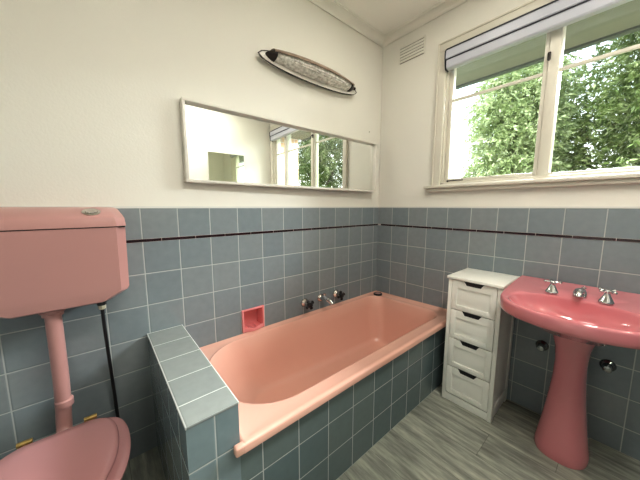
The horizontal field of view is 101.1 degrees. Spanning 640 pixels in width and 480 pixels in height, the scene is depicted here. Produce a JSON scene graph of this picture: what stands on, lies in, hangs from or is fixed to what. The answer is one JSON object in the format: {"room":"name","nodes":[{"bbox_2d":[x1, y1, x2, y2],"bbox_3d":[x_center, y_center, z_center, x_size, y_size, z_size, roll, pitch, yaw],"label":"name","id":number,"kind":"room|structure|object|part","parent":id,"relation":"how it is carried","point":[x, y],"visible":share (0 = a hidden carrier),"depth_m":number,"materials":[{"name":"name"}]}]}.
{"room":"bathroom","nodes":[
{"label":"bathroom","id":0,"kind":"room"},
{"bbox_2d":[0,0,382,459],"bbox_3d":[-0.529,-0.252,1.496,2.820,2.527,0.122,-6,9,-40],"label":"wall","id":1,"kind":"structure","parent":0,"point":[91,91],"depth_m":1.24,"materials":[{"name":"beige paint"}]},
{"bbox_2d":[0,207,128,318],"bbox_3d":[-0.967,0.077,0.968,0.419,0.395,0.179,-6,9,-40],"label":"toilet cistern","id":2,"kind":"object","parent":1,"relation":"attached to","point":[54,260],"visible":1,"depth_m":0.92,"materials":[{"name":"pink ceramic"}]},
{"bbox_3d":[-0.966,-0.082,0.948,0.419,0.074,0.179,-6,9,-40],"label":"cistern lid","id":3,"kind":"part","parent":2,"relation":"part of","materials":[{"name":"pink ceramic"}]},
{"bbox_2d":[97,301,119,417],"bbox_3d":[-0.902,0.572,1.146,0.028,0.688,0.092,-2,8,-19],"label":"hose","id":4,"kind":"object","parent":2,"relation":"hanging from","point":[101,306],"visible":0.67,"depth_m":1.12,"materials":[{"name":"black rubber"}]},
{"bbox_2d":[147,325,240,479],"bbox_3d":[-0.538,0.772,1.074,0.155,0.603,0.708,-6,9,-40],"label":"half wall","id":5,"kind":"structure","parent":1,"relation":"attached to","point":[196,414],"depth_m":0.85,"materials":[{"name":"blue tile"}]},
{"bbox_2d":[126,224,377,242],"bbox_3d":[-0.491,-0.031,1.478,2.620,0.014,0.006,-6,9,-40],"label":"trim","id":6,"kind":"structure","parent":1,"relation":"attached to","point":[303,229],"depth_m":1.47,"materials":[{"name":"red tile"}]},
{"bbox_2d":[241,305,264,332],"bbox_3d":[-0.429,0.479,1.638,0.145,0.140,0.109,-6,9,-40],"label":"soap holder","id":7,"kind":"object","parent":1,"relation":"attached to","point":[252,318],"visible":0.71,"depth_m":1.66,"materials":[{"name":"pink ceramic"}]},
{"bbox_2d":[242,321,262,332],"bbox_3d":[-0.428,0.537,1.644,0.145,0.025,0.105,-6,9,-40],"label":"tray","id":8,"kind":"object","parent":7,"relation":"on","point":[249,326],"depth_m":1.64,"materials":[{"name":"pink ceramic"}]},
{"bbox_2d":[180,96,376,191],"bbox_3d":[-0.104,-0.529,1.698,1.415,0.388,0.043,-6,9,-39],"label":"wall mirror","id":9,"kind":"object","parent":1,"relation":"attached to","point":[223,145],"visible":1,"depth_m":1.54,"materials":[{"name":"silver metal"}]},
{"bbox_2d":[257,49,356,94],"bbox_3d":[-0.018,-1.051,1.667,0.796,0.115,0.128,-6,9,-40],"label":"wall light","id":10,"kind":"object","parent":1,"relation":"attached to","point":[307,70],"visible":1,"depth_m":1.60,"materials":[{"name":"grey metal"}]},
{"bbox_3d":[-0.008,-1.059,1.655,0.600,0.083,0.080,-6,9,-40],"label":"lamp shade","id":11,"kind":"part","parent":10,"relation":"part of","materials":[{"name":"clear glass"}]},
{"bbox_2d":[301,298,313,309],"bbox_3d":[-0.086,0.446,1.832,0.072,0.072,0.079,-6,9,-40],"label":"tap","id":12,"kind":"object","parent":1,"relation":"attached to","point":[306,303],"visible":1,"depth_m":1.82,"materials":[{"name":"silver metal"}]},
{"bbox_3d":[-0.071,0.448,1.815,0.072,0.072,0.034,-6,9,-40],"label":"handle","id":13,"kind":"part","parent":12,"relation":"part of","materials":[{"name":"black plastic"}]},
{"bbox_2d":[317,293,333,304],"bbox_3d":[0.045,0.428,1.906,0.058,0.070,0.133,-6,9,-40],"label":"spout","id":14,"kind":"object","parent":1,"relation":"attached to","point":[320,297],"visible":1,"depth_m":1.91,"materials":[{"name":"silver metal"}]},
{"bbox_2d":[333,290,344,299],"bbox_3d":[0.146,0.421,2.027,0.075,0.075,0.079,-6,9,-40],"label":"tap","id":15,"kind":"object","parent":1,"relation":"attached to","point":[336,293],"visible":1,"depth_m":2.01,"materials":[{"name":"silver metal"}]},
{"bbox_3d":[0.161,0.423,2.010,0.075,0.075,0.034,-6,9,-40],"label":"handle","id":16,"kind":"part","parent":15,"relation":"part of","materials":[{"name":"black plastic"}]},
{"bbox_2d":[308,0,384,47],"bbox_3d":[-0.470,-1.473,1.271,2.620,0.046,0.064,-6,9,-40],"label":"trim","id":17,"kind":"structure","parent":1,"relation":"attached to","point":[334,8],"depth_m":1.85,"materials":[{"name":"paint"}]},
{"bbox_2d":[122,383,639,479],"bbox_3d":[0.173,1.147,0.835,2.820,0.080,2.260,-6,9,-40],"label":"floor","id":18,"kind":"structure","parent":0,"point":[439,439],"depth_m":1.28,"materials":[{"name":"grey wood"}]},
{"bbox_2d":[0,413,130,479],"bbox_3d":[-0.792,0.892,0.806,0.378,0.430,0.469,-6,9,-40],"label":"toilet","id":19,"kind":"object","parent":18,"relation":"on","point":[99,448],"visible":1,"depth_m":0.83,"materials":[{"name":"pink ceramic"}]},
{"bbox_2d":[44,315,73,432],"bbox_3d":[-0.966,0.523,0.977,0.059,0.510,0.109,-6,9,-40],"label":"pipe","id":20,"kind":"object","parent":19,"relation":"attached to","point":[63,398],"visible":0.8,"depth_m":0.98,"materials":[{"name":"pink plastic"}]},
{"bbox_3d":[-0.779,0.716,0.768,0.378,0.018,0.430,-6,9,-40],"label":"seat","id":21,"kind":"part","parent":19,"relation":"part of","materials":[{"name":"pink plastic"}]},
{"bbox_2d":[200,291,446,457],"bbox_3d":[0.127,0.729,1.617,1.618,0.389,0.733,-6,9,-40],"label":"bathtub","id":22,"kind":"object","parent":18,"relation":"on","point":[278,373],"visible":0.67,"depth_m":1.63,"materials":[{"name":"pink ceramic"}]},
{"bbox_2d":[240,326,445,479],"bbox_3d":[0.344,0.815,1.389,1.595,0.440,0.033,-6,9,-40],"label":"panel","id":23,"kind":"object","parent":22,"relation":"attached to","point":[323,444],"depth_m":1.20,"materials":[{"name":"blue tile"}]},
{"bbox_2d":[442,268,519,422],"bbox_3d":[0.972,0.607,1.617,0.306,0.795,0.290,-6,9,-40],"label":"base cabinet","id":24,"kind":"object","parent":18,"relation":"on","point":[479,333],"visible":0.96,"depth_m":1.52,"materials":[{"name":"white wood"}]},
{"bbox_3d":[0.867,0.793,1.551,0.004,0.022,0.104,-6,9,-40],"label":"handle","id":25,"kind":"part","parent":24,"relation":"part of","materials":[{"name":"black plastic"}]},
{"bbox_3d":[0.869,0.870,1.563,0.016,0.176,0.232,-6,9,-40],"label":"drawer","id":26,"kind":"part","parent":24,"relation":"part of","materials":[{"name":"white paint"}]},
{"bbox_3d":[0.867,0.614,1.528,0.004,0.022,0.104,-6,9,-40],"label":"handle","id":27,"kind":"part","parent":24,"relation":"part of","materials":[{"name":"black plastic"}]},
{"bbox_3d":[0.870,0.691,1.541,0.016,0.176,0.232,-6,9,-40],"label":"drawer","id":28,"kind":"part","parent":24,"relation":"part of","materials":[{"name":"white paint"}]},
{"bbox_3d":[0.867,0.435,1.506,0.004,0.022,0.104,-6,9,-40],"label":"handle","id":29,"kind":"part","parent":24,"relation":"part of","materials":[{"name":"black plastic"}]},
{"bbox_3d":[0.870,0.512,1.518,0.016,0.176,0.232,-6,9,-40],"label":"drawer","id":30,"kind":"part","parent":24,"relation":"part of","materials":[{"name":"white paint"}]},
{"bbox_3d":[0.870,0.333,1.495,0.016,0.176,0.232,-6,9,-40],"label":"drawer","id":31,"kind":"part","parent":24,"relation":"part of","materials":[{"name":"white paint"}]},
{"bbox_3d":[0.867,0.256,1.483,0.004,0.022,0.104,-6,9,-40],"label":"handle","id":32,"kind":"part","parent":24,"relation":"part of","materials":[{"name":"black plastic"}]},
{"bbox_2d":[500,275,639,469],"bbox_3d":[1.149,0.630,1.220,0.549,0.850,0.540,-6,9,-40],"label":"basin","id":33,"kind":"object","parent":18,"relation":"on","point":[579,318],"visible":1,"depth_m":1.21,"materials":[{"name":"pink ceramic"}]},
{"bbox_2d":[544,279,561,293],"bbox_3d":[1.125,0.225,1.275,0.067,0.061,0.067,-6,9,-40],"label":"tap","id":34,"kind":"object","parent":33,"relation":"on","point":[551,289],"depth_m":1.27,"materials":[{"name":"silver metal"}]},
{"bbox_3d":[1.149,0.330,1.183,0.549,0.152,0.540,-6,9,-40],"label":"basin bowl","id":35,"kind":"part","parent":33,"relation":"part of","materials":[{"name":"pink ceramic"}]},
{"bbox_3d":[1.181,0.242,1.199,0.094,0.046,0.051,-6,9,-40],"label":"spout","id":36,"kind":"part","parent":33,"relation":"part of","materials":[{"name":"silver metal"}]},
{"bbox_2d":[598,287,617,304],"bbox_3d":[1.241,0.242,1.139,0.058,0.061,0.058,-6,9,-40],"label":"tap","id":37,"kind":"object","parent":33,"relation":"on","point":[606,299],"depth_m":1.13,"materials":[{"name":"silver metal"}]},
{"bbox_2d":[336,0,441,33],"bbox_3d":[0.182,-1.450,0.512,2.840,0.100,2.260,-6,9,-40],"label":"ceiling","id":38,"kind":"structure","parent":0,"point":[385,16],"depth_m":1.79,"materials":[{"name":"paint"}]},
{"bbox_2d":[376,0,639,460],"bbox_3d":[1.252,-0.252,1.510,0.122,2.527,2.160,-6,9,-40],"label":"wall","id":39,"kind":"structure","parent":0,"point":[415,264],"depth_m":1.61,"materials":[{"name":"beige paint"}]},
{"bbox_2d":[399,35,425,64],"bbox_3d":[0.680,-1.405,1.951,0.011,0.124,0.211,-6,9,-40],"label":"air vent","id":40,"kind":"object","parent":39,"relation":"in","point":[415,48],"visible":1,"depth_m":1.94,"materials":[{"name":"beige paint"}]},
{"bbox_2d":[383,0,468,46],"bbox_3d":[1.150,-1.480,1.333,0.064,0.046,2.060,-6,9,-40],"label":"trim","id":41,"kind":"structure","parent":39,"relation":"attached to","point":[442,7],"depth_m":1.85,"materials":[{"name":"paint"}]},
{"bbox_2d":[378,224,639,242],"bbox_3d":[1.173,-0.038,1.536,0.006,0.014,2.060,-6,9,-40],"label":"trim","id":42,"kind":"structure","parent":39,"relation":"attached to","point":[458,229],"depth_m":1.50,"materials":[{"name":"red tile"}]},
{"bbox_2d":[423,0,639,191],"bbox_3d":[1.350,-0.766,1.299,0.178,0.988,1.643,-6,9,-40],"label":"window","id":43,"kind":"structure","parent":39,"relation":"in","point":[541,177],"depth_m":1.46,"materials":[{"name":"beige paint"}]},
{"bbox_3d":[1.069,-0.804,1.643,0.040,0.840,0.523,-6,9,-40],"label":"sash frame","id":44,"kind":"part","parent":43,"relation":"part of","materials":[{"name":"beige paint"}]},
{"bbox_3d":[1.308,-0.295,1.323,0.068,0.047,1.643,-6,9,-40],"label":"sill","id":45,"kind":"part","parent":43,"relation":"part of","materials":[{"name":"beige paint"}]},
{"bbox_2d":[444,0,632,71],"bbox_3d":[1.302,-1.121,1.203,0.057,0.129,1.436,-6,9,-40],"label":"roller blind","id":46,"kind":"object","parent":43,"relation":"attached to","point":[557,14],"visible":1,"depth_m":1.41,"materials":[{"name":"white fabric"}]},
{"bbox_2d":[535,340,548,350],"bbox_3d":[1.248,0.603,1.486,0.056,0.060,0.060,-6,9,-40],"label":"valve","id":47,"kind":"object","parent":39,"relation":"attached to","point":[541,345],"visible":1,"depth_m":1.48,"materials":[{"name":"silver metal"}]},
{"bbox_3d":[1.236,0.604,1.476,0.026,0.040,0.040,-6,9,-40],"label":"handle","id":48,"kind":"part","parent":47,"relation":"part of","materials":[{"name":"silver metal"}]},
{"bbox_2d":[599,359,616,372],"bbox_3d":[1.412,0.626,1.293,0.056,0.060,0.060,-6,9,-40],"label":"valve","id":49,"kind":"object","parent":39,"relation":"attached to","point":[608,366],"visible":1,"depth_m":1.29,"materials":[{"name":"silver metal"}]},
{"bbox_3d":[1.400,0.627,1.284,0.026,0.040,0.040,-6,9,-40],"label":"handle","id":50,"kind":"part","parent":49,"relation":"part of","materials":[{"name":"silver metal"}]},
{"label":"outside","id":51,"kind":"structure","parent":0,"visible":0},
{"bbox_3d":[6.428,1.052,4.871,11.880,0.100,20.000,-6,9,-40],"label":"ground","id":52,"kind":"structure","parent":51,"visible":0},
{"bbox_2d":[453,49,593,178],"bbox_3d":[3.048,-1.020,4.180,1.709,4.195,1.840,3,8,22],"label":"tree","id":53,"kind":"object","parent":52,"relation":"on","point":[512,115],"visible":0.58,"depth_m":3.75,"materials":[{"name":"green plant"}]},
{"bbox_2d":[524,36,639,171],"bbox_3d":[6.168,-1.657,3.820,1.976,5.553,6.408,-6,9,-40],"label":"tree","id":54,"kind":"object","parent":52,"relation":"on","point":[579,151],"visible":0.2,"depth_m":4.84,"materials":[{"name":"green plant"}]},
{"bbox_2d":[573,31,639,168],"bbox_3d":[4.254,-1.035,2.666,2.513,4.607,2.091,5,9,33],"label":"tree","id":55,"kind":"object","parent":52,"relation":"on","point":[629,73],"visible":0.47,"depth_m":3.03,"materials":[{"name":"green plant"}]},
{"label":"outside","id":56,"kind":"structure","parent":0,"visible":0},
{"bbox_2d":[456,0,639,89],"bbox_3d":[0.698,-1.670,2.679,0.760,0.455,5.400,-6,9,-40],"label":"eave","id":57,"kind":"object","parent":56,"point":[624,19],"depth_m":1.80}
]}

